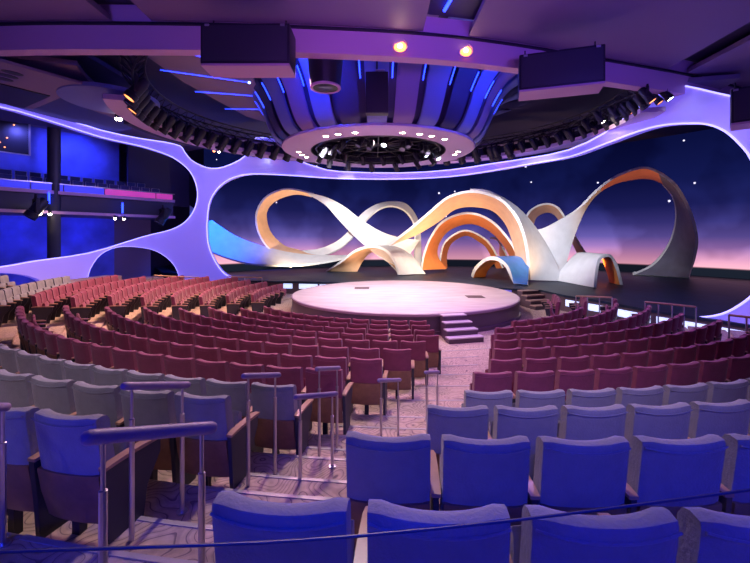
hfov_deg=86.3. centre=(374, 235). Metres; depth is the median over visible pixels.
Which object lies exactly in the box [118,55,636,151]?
lighting truss
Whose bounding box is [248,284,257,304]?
seat
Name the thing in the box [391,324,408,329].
seat
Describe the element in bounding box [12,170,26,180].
balcony chair
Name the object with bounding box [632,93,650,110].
stage light
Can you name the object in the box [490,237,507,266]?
ribbon
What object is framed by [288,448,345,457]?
step
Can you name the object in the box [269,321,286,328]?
seat
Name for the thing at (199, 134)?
stage light
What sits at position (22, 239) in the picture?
wall
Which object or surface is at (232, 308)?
seat
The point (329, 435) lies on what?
step nosing
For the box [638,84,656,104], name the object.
stage light
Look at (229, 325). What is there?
seat
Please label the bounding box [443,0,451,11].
light bar
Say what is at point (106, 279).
seat
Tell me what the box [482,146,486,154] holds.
stage light
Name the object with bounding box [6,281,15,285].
seat cushion
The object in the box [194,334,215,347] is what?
seat
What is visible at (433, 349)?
seat
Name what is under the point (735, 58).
ceiling panel
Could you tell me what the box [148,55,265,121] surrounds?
ceiling
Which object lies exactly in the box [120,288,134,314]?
seat
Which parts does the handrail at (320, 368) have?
post, padded rail, post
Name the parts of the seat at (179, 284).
backrest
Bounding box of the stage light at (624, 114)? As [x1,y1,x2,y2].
[617,107,630,121]
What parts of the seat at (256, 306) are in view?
backrest, panel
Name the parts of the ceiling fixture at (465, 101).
drum panel, drum panel, drum panel, drum panel, drum panel, drum panel, drum panel, drum panel, drum panel, drum panel, drum panel, drum panel, drum panel, drum panel, drum panel, drum panel, drum panel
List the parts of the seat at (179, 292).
backrest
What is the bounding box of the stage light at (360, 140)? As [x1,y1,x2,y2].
[355,137,364,147]
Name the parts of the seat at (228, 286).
backrest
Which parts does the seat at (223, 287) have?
backrest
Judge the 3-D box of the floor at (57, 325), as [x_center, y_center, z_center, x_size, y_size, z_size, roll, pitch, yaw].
[-2.482,3.080,12.301,26.332,0.700,12.323,0,0,32]
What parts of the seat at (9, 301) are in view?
backrest, panel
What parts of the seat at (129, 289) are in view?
backrest, panel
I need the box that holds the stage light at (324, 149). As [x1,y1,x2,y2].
[318,145,327,157]
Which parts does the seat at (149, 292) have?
backrest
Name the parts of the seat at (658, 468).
panel, armrest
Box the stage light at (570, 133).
[566,127,575,142]
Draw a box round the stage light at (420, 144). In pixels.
[418,140,424,152]
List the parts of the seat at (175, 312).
backrest, panel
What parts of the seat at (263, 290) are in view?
backrest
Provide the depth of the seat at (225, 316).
11.95 m
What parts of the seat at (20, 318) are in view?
backrest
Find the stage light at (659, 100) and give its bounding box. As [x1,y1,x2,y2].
[653,94,663,105]
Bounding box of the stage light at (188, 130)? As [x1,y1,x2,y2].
[178,122,194,142]
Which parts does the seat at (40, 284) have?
backrest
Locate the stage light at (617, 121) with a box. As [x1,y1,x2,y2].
[609,109,621,126]
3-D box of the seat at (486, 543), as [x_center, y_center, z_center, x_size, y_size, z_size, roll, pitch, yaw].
[0.266,1.431,1.629,0.560,0.957,0.594,0,0,3]
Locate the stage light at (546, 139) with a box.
[542,134,551,147]
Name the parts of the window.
dark pane, frame sill, frame post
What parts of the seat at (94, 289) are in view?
backrest, panel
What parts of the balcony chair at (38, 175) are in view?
backrest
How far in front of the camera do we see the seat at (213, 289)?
17.49 m
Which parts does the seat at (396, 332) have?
backrest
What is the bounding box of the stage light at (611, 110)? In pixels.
[607,104,620,119]
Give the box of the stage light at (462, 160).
[457,155,465,164]
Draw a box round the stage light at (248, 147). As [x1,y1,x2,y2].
[241,139,254,156]
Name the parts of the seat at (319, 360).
backrest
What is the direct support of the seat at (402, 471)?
on the floor at (162, 497)
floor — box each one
[0,311,345,453]
[0,532,152,562]
[7,275,439,535]
[12,311,425,434]
[62,312,744,416]
[103,307,731,399]
[124,276,439,503]
[139,305,688,385]
[172,307,488,373]
[217,306,488,364]
[236,295,489,357]
[261,294,586,350]
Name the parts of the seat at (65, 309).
backrest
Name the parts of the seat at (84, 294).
backrest, panel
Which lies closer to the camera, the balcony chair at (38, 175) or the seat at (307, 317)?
the seat at (307, 317)
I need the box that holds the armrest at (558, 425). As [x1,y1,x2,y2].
[557,420,559,437]
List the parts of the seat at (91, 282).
backrest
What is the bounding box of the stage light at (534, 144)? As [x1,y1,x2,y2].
[530,137,538,150]
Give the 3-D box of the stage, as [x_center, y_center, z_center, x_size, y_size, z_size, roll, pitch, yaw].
[1.350,3.047,18.950,10.454,0.766,10.454,0,0,-36]
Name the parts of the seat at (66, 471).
armrest, panel, backrest, armrest, panel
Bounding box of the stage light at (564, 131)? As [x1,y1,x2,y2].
[563,127,569,139]
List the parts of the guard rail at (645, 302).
post, rail, post, post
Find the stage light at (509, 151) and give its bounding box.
[504,142,514,159]
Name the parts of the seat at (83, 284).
backrest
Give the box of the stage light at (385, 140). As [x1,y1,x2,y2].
[381,137,388,147]
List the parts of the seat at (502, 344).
backrest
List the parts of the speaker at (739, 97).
panel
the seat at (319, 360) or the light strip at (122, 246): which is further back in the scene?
the light strip at (122, 246)
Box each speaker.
[201,20,295,77]
[366,61,387,115]
[518,41,604,100]
[730,83,749,130]
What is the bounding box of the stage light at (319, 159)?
[316,151,322,163]
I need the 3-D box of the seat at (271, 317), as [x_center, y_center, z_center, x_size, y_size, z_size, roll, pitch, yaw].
[-2.901,2.872,12.289,0.560,0.957,0.594,0,0,35]
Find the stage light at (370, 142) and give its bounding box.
[366,137,374,150]
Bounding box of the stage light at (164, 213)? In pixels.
[154,205,171,225]
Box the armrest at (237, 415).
[232,410,241,425]
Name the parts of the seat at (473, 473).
panel, armrest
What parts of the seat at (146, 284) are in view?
backrest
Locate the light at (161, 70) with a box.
[161,70,249,83]
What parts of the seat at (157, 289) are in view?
backrest, panel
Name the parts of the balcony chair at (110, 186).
backrest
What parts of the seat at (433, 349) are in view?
backrest, panel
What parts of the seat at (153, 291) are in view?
backrest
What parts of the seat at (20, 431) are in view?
backrest, armrest, panel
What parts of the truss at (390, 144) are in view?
rail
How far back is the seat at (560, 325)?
10.64 m
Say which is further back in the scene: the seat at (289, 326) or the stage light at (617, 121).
the stage light at (617, 121)
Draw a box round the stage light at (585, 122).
[581,117,592,131]
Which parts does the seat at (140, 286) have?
backrest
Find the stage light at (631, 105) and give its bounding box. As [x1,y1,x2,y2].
[626,100,638,115]
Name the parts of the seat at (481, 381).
backrest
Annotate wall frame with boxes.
[0,87,749,323]
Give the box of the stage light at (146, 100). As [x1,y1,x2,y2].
[127,94,150,115]
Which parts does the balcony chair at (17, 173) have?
backrest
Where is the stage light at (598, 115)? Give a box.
[593,109,606,124]
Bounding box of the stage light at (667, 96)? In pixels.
[659,89,674,101]
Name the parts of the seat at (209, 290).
backrest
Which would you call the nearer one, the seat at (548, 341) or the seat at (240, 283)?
the seat at (548, 341)
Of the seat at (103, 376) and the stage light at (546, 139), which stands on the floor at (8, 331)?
the seat at (103, 376)
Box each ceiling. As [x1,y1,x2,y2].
[0,5,741,96]
[0,55,131,132]
[6,56,739,148]
[31,125,202,151]
[56,81,159,113]
[94,0,749,60]
[94,2,714,164]
[103,93,665,163]
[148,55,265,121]
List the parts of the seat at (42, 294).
backrest, panel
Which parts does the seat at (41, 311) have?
backrest, panel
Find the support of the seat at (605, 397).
on the floor at (8, 331)
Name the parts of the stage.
edge trim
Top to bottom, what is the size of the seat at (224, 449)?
0.957 m
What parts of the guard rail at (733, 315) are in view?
post, rail, post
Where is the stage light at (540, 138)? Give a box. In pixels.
[538,132,545,144]
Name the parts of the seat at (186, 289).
backrest, panel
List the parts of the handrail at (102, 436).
post, padded rail, post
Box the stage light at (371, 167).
[369,162,374,172]
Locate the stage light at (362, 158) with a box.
[360,154,365,165]
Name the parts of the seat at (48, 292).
backrest, panel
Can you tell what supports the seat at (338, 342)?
on the floor at (432, 379)
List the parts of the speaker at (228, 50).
panel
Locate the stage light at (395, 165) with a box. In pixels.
[392,161,398,171]
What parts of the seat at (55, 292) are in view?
backrest, panel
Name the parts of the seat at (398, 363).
backrest, panel, armrest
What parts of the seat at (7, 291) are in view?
backrest, panel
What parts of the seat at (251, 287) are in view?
backrest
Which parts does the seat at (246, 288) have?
backrest, panel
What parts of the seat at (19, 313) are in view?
backrest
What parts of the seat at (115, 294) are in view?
backrest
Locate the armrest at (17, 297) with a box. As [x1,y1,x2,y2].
[12,295,19,299]
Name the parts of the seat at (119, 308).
backrest, panel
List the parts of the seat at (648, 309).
backrest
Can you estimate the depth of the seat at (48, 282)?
15.27 m
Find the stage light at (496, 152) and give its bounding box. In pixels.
[491,144,501,160]
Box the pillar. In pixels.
[47,127,60,258]
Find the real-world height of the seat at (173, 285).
0.957 m
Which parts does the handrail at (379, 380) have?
post, padded rail, post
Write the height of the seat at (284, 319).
0.957 m
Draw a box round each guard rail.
[153,275,198,279]
[227,276,261,279]
[575,295,612,316]
[644,301,696,330]
[728,314,749,337]
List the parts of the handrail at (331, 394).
post, padded rail, post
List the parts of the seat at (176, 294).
backrest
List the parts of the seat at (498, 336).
backrest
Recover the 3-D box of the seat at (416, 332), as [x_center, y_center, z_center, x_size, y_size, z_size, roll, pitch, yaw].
[1.217,2.781,10.083,0.626,0.957,0.594,0,0,0]
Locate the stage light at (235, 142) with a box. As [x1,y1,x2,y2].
[228,136,241,154]
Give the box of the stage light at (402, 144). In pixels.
[399,138,405,151]
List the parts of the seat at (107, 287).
backrest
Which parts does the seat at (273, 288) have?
backrest, panel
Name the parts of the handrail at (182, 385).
post, padded rail, plate, post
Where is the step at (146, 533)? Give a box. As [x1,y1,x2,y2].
[45,521,215,562]
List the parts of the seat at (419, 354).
backrest, panel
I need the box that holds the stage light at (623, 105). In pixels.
[619,100,631,115]
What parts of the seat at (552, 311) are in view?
panel, backrest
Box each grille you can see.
[0,83,49,107]
[202,25,286,60]
[522,46,602,87]
[734,88,749,120]
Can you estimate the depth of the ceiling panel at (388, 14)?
9.92 m
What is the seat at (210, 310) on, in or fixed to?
on the floor at (481, 359)
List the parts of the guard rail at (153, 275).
rail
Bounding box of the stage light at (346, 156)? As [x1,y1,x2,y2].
[343,152,348,162]
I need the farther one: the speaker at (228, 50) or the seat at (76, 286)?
the seat at (76, 286)
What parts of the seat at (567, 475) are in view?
panel, armrest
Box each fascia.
[283,284,291,287]
[299,284,316,288]
[565,300,598,311]
[617,309,637,317]
[656,316,739,331]
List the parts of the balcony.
panel, panel, panel, hand rail, panel, panel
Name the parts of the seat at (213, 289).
backrest, panel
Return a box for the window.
[0,120,30,179]
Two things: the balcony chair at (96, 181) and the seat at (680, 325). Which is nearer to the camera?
the seat at (680, 325)
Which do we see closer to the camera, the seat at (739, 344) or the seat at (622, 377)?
the seat at (622, 377)
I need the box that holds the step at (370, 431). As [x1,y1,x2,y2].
[329,426,425,436]
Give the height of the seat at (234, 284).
0.957 m
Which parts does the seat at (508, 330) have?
backrest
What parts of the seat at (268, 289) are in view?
backrest, panel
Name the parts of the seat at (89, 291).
backrest, panel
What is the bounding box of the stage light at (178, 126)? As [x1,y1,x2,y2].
[167,117,184,139]
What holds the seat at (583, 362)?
on the floor at (406, 408)
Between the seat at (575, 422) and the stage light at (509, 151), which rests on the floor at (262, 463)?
the seat at (575, 422)
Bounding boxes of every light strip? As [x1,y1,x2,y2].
[0,106,197,267]
[78,85,729,172]
[88,246,178,275]
[206,122,749,317]
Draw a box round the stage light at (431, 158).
[428,154,436,165]
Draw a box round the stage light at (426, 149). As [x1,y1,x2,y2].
[423,142,430,155]
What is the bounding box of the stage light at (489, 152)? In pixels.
[486,145,494,161]
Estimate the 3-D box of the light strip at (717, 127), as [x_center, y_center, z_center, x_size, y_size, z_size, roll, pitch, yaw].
[2.342,-0.564,21.133,25.580,6.914,6.953,0,0,31]
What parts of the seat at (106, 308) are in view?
backrest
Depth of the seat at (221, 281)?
20.42 m
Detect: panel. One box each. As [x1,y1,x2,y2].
[0,0,109,20]
[0,58,81,108]
[131,0,429,30]
[469,0,749,68]
[688,35,749,86]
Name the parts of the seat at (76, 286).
backrest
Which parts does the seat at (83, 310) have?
backrest, panel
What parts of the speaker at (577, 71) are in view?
panel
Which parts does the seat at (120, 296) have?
backrest, panel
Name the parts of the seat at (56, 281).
backrest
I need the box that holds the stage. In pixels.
[291,280,520,334]
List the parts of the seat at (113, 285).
backrest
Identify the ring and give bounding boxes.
[282,123,474,167]
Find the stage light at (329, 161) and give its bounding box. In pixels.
[326,156,332,167]
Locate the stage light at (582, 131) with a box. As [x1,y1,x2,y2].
[577,125,588,138]
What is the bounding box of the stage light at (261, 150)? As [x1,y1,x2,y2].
[255,141,267,158]
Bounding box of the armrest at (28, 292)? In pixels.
[27,290,34,294]
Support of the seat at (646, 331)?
on the floor at (432, 379)
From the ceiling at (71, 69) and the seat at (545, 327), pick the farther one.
the ceiling at (71, 69)
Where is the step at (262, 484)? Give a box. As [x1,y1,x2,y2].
[212,476,346,497]
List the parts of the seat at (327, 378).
backrest, panel, armrest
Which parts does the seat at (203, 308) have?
backrest, panel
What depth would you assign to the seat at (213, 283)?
19.86 m
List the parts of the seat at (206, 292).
backrest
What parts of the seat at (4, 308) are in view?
panel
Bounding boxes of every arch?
[326,245,424,274]
[471,256,528,285]
[558,252,622,287]
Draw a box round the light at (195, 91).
[195,91,251,95]
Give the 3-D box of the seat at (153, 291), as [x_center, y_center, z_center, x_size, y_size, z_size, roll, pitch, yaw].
[-8.528,2.571,15.673,0.594,0.957,0.560,0,0,-15]
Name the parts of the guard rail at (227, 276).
rail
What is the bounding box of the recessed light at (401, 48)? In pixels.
[390,39,409,53]
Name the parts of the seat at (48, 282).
backrest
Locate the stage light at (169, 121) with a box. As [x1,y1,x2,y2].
[158,112,175,135]
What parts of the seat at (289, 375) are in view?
backrest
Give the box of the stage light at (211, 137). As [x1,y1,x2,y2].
[202,130,217,149]
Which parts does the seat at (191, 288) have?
backrest, panel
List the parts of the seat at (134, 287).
backrest, panel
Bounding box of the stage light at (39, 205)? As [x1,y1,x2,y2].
[23,194,48,220]
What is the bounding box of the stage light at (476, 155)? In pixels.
[472,147,481,162]
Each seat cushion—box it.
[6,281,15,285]
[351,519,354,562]
[439,454,440,477]
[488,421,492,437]
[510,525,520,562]
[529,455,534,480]
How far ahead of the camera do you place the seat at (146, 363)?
6.02 m
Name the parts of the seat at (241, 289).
backrest, panel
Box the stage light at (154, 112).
[140,106,160,125]
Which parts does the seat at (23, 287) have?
backrest, panel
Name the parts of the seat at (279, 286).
backrest, panel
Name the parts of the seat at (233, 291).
backrest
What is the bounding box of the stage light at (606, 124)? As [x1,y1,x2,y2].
[601,114,610,130]
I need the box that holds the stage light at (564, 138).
[557,129,566,140]
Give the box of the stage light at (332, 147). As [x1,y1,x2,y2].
[327,143,336,155]
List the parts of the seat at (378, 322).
backrest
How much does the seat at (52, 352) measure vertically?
0.957 m
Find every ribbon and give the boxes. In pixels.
[190,206,346,266]
[255,188,314,254]
[302,201,421,266]
[308,193,419,264]
[389,189,559,280]
[421,212,514,269]
[439,230,503,267]
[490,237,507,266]
[527,203,584,252]
[538,167,662,270]
[633,172,697,277]
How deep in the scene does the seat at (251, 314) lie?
12.74 m
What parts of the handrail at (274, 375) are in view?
post, padded rail, post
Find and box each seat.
[0,275,15,287]
[0,283,5,288]
[0,288,22,319]
[0,290,15,323]
[0,300,10,326]
[0,345,20,373]
[0,369,34,407]
[0,406,68,536]
[8,286,28,306]
[15,306,45,323]
[15,309,46,349]
[15,312,49,349]
[15,350,41,374]
[17,284,34,313]
[17,316,53,351]
[21,319,42,353]
[25,282,42,310]
[26,323,38,353]
[28,375,76,414]
[28,408,159,544]
[31,294,53,322]
[34,280,50,290]
[34,327,48,355]
[36,291,56,323]
[37,355,66,379]
[43,279,58,287]
[43,289,62,319]
[43,331,59,358]
[50,287,66,316]
[51,277,66,285]
[56,335,74,361]
[57,285,71,313]
[61,276,73,283]
[62,305,88,337]
[62,360,95,384]
[63,284,78,310]
[63,308,91,337]
[64,311,95,337]
[68,314,77,338]
[69,295,91,317]
[70,282,84,291]
[71,339,92,363]
[71,381,124,427]
[73,318,83,341]
[74,293,93,317]
[78,280,91,289]
[78,291,97,319]
[80,321,90,341]
[83,289,100,316]
[86,279,98,286]
[88,324,102,345]
[89,287,105,313]
[89,343,113,368]
[91,365,128,385]
[93,277,105,284]
[95,285,109,311]
[99,328,116,346]
[101,276,110,282]
[102,283,115,306]
[104,306,130,330]
[107,294,126,314]
[107,309,113,330]
[109,282,121,290]
[110,275,119,281]
[110,347,137,371]
[111,292,128,316]
[111,312,118,331]
[113,332,130,349]
[115,280,127,287]
[115,290,130,316]
[117,315,126,333]
[119,390,195,483]
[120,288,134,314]
[123,279,134,285]
[124,318,135,335]
[125,286,139,311]
[125,370,164,390]
[129,335,149,353]
[130,277,138,283]
[131,285,142,309]
[134,321,147,337]
[135,283,148,306]
[135,351,165,375]
[137,276,145,282]
[140,295,157,323]
[142,281,153,289]
[142,293,158,307]
[143,307,149,323]
[145,291,160,310]
[145,325,161,340]
[147,310,154,326]
[147,339,170,355]
[148,280,159,287]
[149,289,163,312]
[153,287,167,311]
[153,312,161,326]
[156,279,165,285]
[159,285,170,309]
[160,315,170,329]
[160,328,176,342]
[162,277,169,283]
[163,355,195,377]
[163,374,206,395]
[164,284,174,307]
[169,276,177,282]
[169,282,180,304]
[169,318,182,331]
[170,295,187,319]
[170,342,194,357]
[170,392,259,488]
[172,293,188,304]
[175,281,185,288]
[175,291,188,306]
[176,275,184,280]
[176,331,195,345]
[178,289,191,310]
[178,308,184,320]
[181,321,195,333]
[182,280,191,286]
[183,287,194,310]
[184,310,192,322]
[188,278,198,284]
[188,286,198,308]
[191,313,202,324]
[192,284,203,306]
[193,345,220,361]
[194,324,210,335]
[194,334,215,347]
[194,359,229,381]
[195,277,203,283]
[198,295,214,316]
[199,283,208,290]
[200,293,213,304]
[200,316,212,326]
[202,276,209,281]
[202,291,215,304]
[204,281,214,288]
[205,378,262,451]
[206,289,217,307]
[207,307,214,317]
[209,490,367,562]
[210,280,218,286]
[210,326,228,338]
[211,287,220,308]
[212,318,225,327]
[213,309,222,319]
[214,286,225,308]
[215,337,239,350]
[217,279,223,284]
[219,284,229,305]
[220,348,249,364]
[221,312,231,321]
[224,278,230,283]
[224,283,234,303]
[224,321,239,330]
[225,294,238,314]
[227,292,239,314]
[228,329,247,340]
[228,362,266,392]
[230,277,237,282]
[230,290,241,313]
[230,314,242,322]
[231,282,239,288]
[234,288,244,310]
[237,281,245,286]
[238,287,247,308]
[239,339,264,352]
[240,307,248,317]
[240,323,256,332]
[242,285,252,306]
[242,316,255,324]
[243,279,250,285]
[247,310,257,318]
[247,331,269,349]
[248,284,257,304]
[249,351,281,371]
[250,382,313,454]
[251,293,263,311]
[253,291,264,312]
[254,283,261,288]
[255,319,269,326]
[256,289,266,311]
[256,312,268,319]
[256,325,275,333]
[260,281,267,287]
[260,288,269,309]
[263,306,271,314]
[264,286,274,306]
[264,342,291,362]
[266,365,311,430]
[268,314,281,321]
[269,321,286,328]
[269,334,292,351]
[270,285,279,305]
[271,308,280,315]
[275,328,295,341]
[276,284,285,303]
[280,310,291,317]
[281,316,295,323]
[281,353,314,377]
[286,323,304,332]
[291,312,304,319]
[291,344,320,364]
[293,336,316,345]
[295,330,317,344]
[296,318,311,325]
[301,367,353,434]
[304,314,318,325]
[305,325,323,337]
[312,320,329,331]
[315,356,352,412]
[318,331,339,338]
[318,337,342,353]
[319,316,334,322]
[321,346,350,371]
[325,326,344,337]
[330,322,347,332]
[335,317,351,327]
[341,333,363,346]
[345,339,369,356]
[346,328,365,339]
[346,357,387,414]
[346,431,440,549]
[349,323,367,333]
[352,347,382,366]
[353,319,369,328]
[366,334,387,348]
[367,499,512,562]
[368,328,390,340]
[370,324,390,338]
[371,319,389,332]
[372,340,396,358]
[382,348,414,398]
[390,320,406,332]
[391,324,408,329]
[391,329,413,340]
[391,334,412,348]
[401,340,428,385]
[409,320,426,329]
[411,325,429,338]
[413,329,434,341]
[416,335,441,373]
[426,404,491,470]
[439,434,539,525]
[461,390,512,428]
[469,371,515,402]
[485,358,521,382]
[488,405,558,454]
[489,339,518,357]
[489,347,522,367]
[491,327,514,340]
[491,332,516,347]
[507,319,526,327]
[510,505,682,562]
[511,370,554,395]
[512,389,565,419]
[514,325,532,332]
[517,331,538,345]
[518,338,543,355]
[521,346,550,364]
[522,357,557,380]
[527,318,541,325]
[529,435,638,514]
[532,323,549,331]
[538,329,558,338]
[541,294,556,315]
[541,316,553,324]
[543,336,567,346]
[544,296,559,315]
[546,298,560,308]
[546,300,560,315]
[549,321,564,330]
[550,344,578,358]
[553,313,563,322]
[553,369,595,400]
[556,355,590,370]
[557,404,629,445]
[558,327,576,336]
[562,311,572,321]
[564,319,577,328]
[565,388,616,406]
[566,334,588,345]
[568,297,583,307]
[570,297,586,308]
[571,299,588,317]
[571,309,578,320]
[576,325,592,335]
[577,307,583,318]
[577,317,589,326]
[578,342,604,356]
[588,315,598,325]
[588,332,608,343]
[589,353,621,370]
[592,323,606,333]
[593,367,633,389]
[596,312,605,324]
[599,305,617,320]
[600,298,617,310]
[600,302,618,319]
[603,340,627,354]
[605,310,611,322]
[606,320,618,331]
[607,329,624,341]
[609,307,615,321]
[615,385,664,407]
[617,318,628,330]
[619,351,649,368]
[624,327,640,339]
[624,402,692,442]
[626,338,648,352]
[626,434,733,518]
[627,315,636,328]
[629,307,650,325]
[631,364,668,387]
[632,305,651,324]
[636,313,642,326]
[639,324,653,338]
[640,310,647,325]
[647,335,667,350]
[647,348,674,366]
[652,321,664,336]
[662,382,709,405]
[663,318,672,334]
[665,332,683,348]
[666,361,700,385]
[669,316,679,333]
[672,345,697,363]
[676,313,684,331]
[676,507,749,562]
[681,329,696,346]
[688,399,749,438]
[693,326,707,343]
[695,342,717,360]
[697,358,730,382]
[704,323,716,343]
[706,379,749,402]
[712,319,722,340]
[713,338,733,359]
[721,433,749,515]
[726,354,749,381]
[731,335,747,356]
[743,334,749,353]
[745,378,749,399]
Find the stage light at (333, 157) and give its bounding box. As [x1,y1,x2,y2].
[330,149,337,159]
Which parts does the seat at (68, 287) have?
backrest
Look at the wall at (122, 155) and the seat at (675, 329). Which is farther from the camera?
the wall at (122, 155)
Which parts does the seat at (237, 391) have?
backrest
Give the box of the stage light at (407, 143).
[404,138,410,148]
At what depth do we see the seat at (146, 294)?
14.53 m
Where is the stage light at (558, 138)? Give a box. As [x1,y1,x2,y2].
[554,133,562,145]
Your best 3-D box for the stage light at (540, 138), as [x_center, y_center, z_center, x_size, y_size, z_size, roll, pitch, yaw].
[8.563,-4.965,20.399,0.526,0.677,0.358,0,0,-11]
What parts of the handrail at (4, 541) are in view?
post, padded rail, plate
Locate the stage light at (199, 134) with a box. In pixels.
[190,126,205,145]
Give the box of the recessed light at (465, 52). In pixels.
[457,43,474,58]
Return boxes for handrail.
[0,402,11,548]
[0,488,749,553]
[79,421,216,562]
[120,381,190,541]
[241,372,280,486]
[293,391,337,479]
[315,366,340,456]
[377,378,401,436]
[424,370,439,420]
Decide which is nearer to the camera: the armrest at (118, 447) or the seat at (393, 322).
the armrest at (118, 447)
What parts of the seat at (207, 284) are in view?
backrest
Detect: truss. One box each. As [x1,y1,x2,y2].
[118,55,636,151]
[315,136,440,162]
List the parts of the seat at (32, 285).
backrest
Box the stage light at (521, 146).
[517,140,525,152]
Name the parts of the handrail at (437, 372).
post, padded rail, post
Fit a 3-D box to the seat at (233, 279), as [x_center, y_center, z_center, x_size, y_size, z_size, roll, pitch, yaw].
[-7.406,2.682,21.399,0.594,0.957,0.560,0,0,20]
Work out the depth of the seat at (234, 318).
11.60 m
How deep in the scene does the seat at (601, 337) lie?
8.61 m
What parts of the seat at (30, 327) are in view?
backrest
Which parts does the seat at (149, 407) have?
backrest, panel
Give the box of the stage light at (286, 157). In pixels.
[282,151,291,161]
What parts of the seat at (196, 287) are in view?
backrest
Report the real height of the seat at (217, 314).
0.957 m
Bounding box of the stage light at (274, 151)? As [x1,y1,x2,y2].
[269,143,280,160]
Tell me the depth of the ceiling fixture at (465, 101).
14.66 m
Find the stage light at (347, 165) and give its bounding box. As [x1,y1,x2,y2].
[345,160,350,170]
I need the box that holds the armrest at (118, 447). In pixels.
[113,442,128,455]
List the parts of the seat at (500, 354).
backrest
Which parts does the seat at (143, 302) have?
backrest, panel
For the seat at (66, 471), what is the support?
on the floor at (162, 497)
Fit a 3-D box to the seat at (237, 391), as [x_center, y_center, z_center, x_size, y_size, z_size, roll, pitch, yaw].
[-1.620,2.122,4.774,0.560,0.957,0.594,0,0,12]
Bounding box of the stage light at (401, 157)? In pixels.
[398,153,405,164]
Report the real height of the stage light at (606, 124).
0.677 m
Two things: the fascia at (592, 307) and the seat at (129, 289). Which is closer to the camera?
the seat at (129, 289)
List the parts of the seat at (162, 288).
backrest, panel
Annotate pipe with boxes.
[477,92,638,148]
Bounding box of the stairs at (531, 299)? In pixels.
[517,289,549,309]
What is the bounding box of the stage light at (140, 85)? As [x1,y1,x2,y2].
[122,73,149,103]
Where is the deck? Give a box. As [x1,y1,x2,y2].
[155,265,749,327]
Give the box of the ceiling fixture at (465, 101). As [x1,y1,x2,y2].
[252,14,531,154]
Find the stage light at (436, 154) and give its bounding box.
[432,148,440,160]
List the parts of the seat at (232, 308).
backrest, panel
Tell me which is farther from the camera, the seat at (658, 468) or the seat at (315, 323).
the seat at (315, 323)
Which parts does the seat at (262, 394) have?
panel, backrest, panel, armrest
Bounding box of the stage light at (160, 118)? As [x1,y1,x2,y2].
[150,110,167,130]
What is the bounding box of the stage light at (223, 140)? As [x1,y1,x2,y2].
[215,133,229,151]
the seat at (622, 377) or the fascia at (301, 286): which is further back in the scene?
the fascia at (301, 286)
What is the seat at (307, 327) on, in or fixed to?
on the floor at (481, 359)
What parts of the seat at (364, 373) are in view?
backrest, armrest, panel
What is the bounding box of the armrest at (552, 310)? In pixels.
[550,306,554,315]
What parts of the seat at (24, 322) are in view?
backrest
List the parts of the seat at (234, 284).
backrest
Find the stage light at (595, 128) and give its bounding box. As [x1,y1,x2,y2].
[590,119,599,134]
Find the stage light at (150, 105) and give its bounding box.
[132,99,154,120]
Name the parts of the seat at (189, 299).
backrest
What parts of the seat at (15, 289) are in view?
backrest, panel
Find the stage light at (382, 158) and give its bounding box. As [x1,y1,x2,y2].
[380,155,385,165]
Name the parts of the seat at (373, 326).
backrest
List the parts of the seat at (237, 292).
backrest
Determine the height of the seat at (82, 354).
0.957 m
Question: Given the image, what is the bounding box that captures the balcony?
[0,178,174,219]
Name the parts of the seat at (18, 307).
backrest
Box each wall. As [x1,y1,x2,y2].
[0,215,150,285]
[30,126,118,193]
[119,151,126,185]
[124,116,622,163]
[127,145,188,206]
[151,165,203,276]
[251,282,323,293]
[512,290,749,331]
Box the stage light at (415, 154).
[412,150,420,161]
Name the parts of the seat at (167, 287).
backrest, panel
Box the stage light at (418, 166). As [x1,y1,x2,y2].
[413,160,420,169]
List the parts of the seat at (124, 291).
backrest, panel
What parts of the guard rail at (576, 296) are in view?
rail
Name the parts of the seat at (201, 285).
backrest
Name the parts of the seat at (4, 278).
backrest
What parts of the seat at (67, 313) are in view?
backrest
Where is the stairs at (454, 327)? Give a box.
[440,313,483,343]
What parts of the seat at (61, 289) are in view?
backrest, panel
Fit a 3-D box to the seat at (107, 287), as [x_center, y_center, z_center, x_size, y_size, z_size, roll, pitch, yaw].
[-10.477,2.372,15.873,0.594,0.957,0.560,0,0,-12]
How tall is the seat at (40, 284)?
0.957 m
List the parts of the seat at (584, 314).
backrest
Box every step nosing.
[19,534,208,562]
[137,516,212,530]
[196,486,333,500]
[250,473,346,483]
[279,453,345,460]
[306,446,345,450]
[325,434,345,437]
[334,424,425,429]
[360,414,425,417]
[392,399,463,400]
[415,385,469,386]
[428,374,470,374]
[441,364,477,365]
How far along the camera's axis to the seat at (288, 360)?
6.35 m
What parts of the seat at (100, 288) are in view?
backrest, panel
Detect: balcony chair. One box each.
[0,169,11,174]
[0,173,11,180]
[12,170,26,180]
[15,175,27,181]
[28,172,40,180]
[30,176,42,188]
[61,179,69,189]
[70,176,79,184]
[73,181,82,186]
[82,177,91,185]
[85,182,95,187]
[94,178,103,186]
[98,183,106,192]
[106,180,114,187]
[109,184,118,189]
[117,181,124,188]
[120,185,129,190]
[127,182,134,189]
[131,186,139,191]
[137,183,144,190]
[141,187,149,192]
[151,188,158,197]
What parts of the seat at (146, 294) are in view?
backrest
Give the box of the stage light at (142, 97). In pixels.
[123,89,148,109]
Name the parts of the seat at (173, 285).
backrest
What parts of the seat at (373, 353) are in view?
backrest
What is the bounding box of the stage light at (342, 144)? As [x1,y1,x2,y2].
[336,140,346,153]
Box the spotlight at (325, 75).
[308,59,342,93]
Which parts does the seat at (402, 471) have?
backrest, panel, armrest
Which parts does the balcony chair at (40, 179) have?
backrest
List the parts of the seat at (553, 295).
backrest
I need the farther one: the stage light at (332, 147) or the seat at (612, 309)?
the stage light at (332, 147)
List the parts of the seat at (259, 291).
backrest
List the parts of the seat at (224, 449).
panel, backrest, panel, armrest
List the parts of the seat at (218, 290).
backrest, panel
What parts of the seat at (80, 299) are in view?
backrest, panel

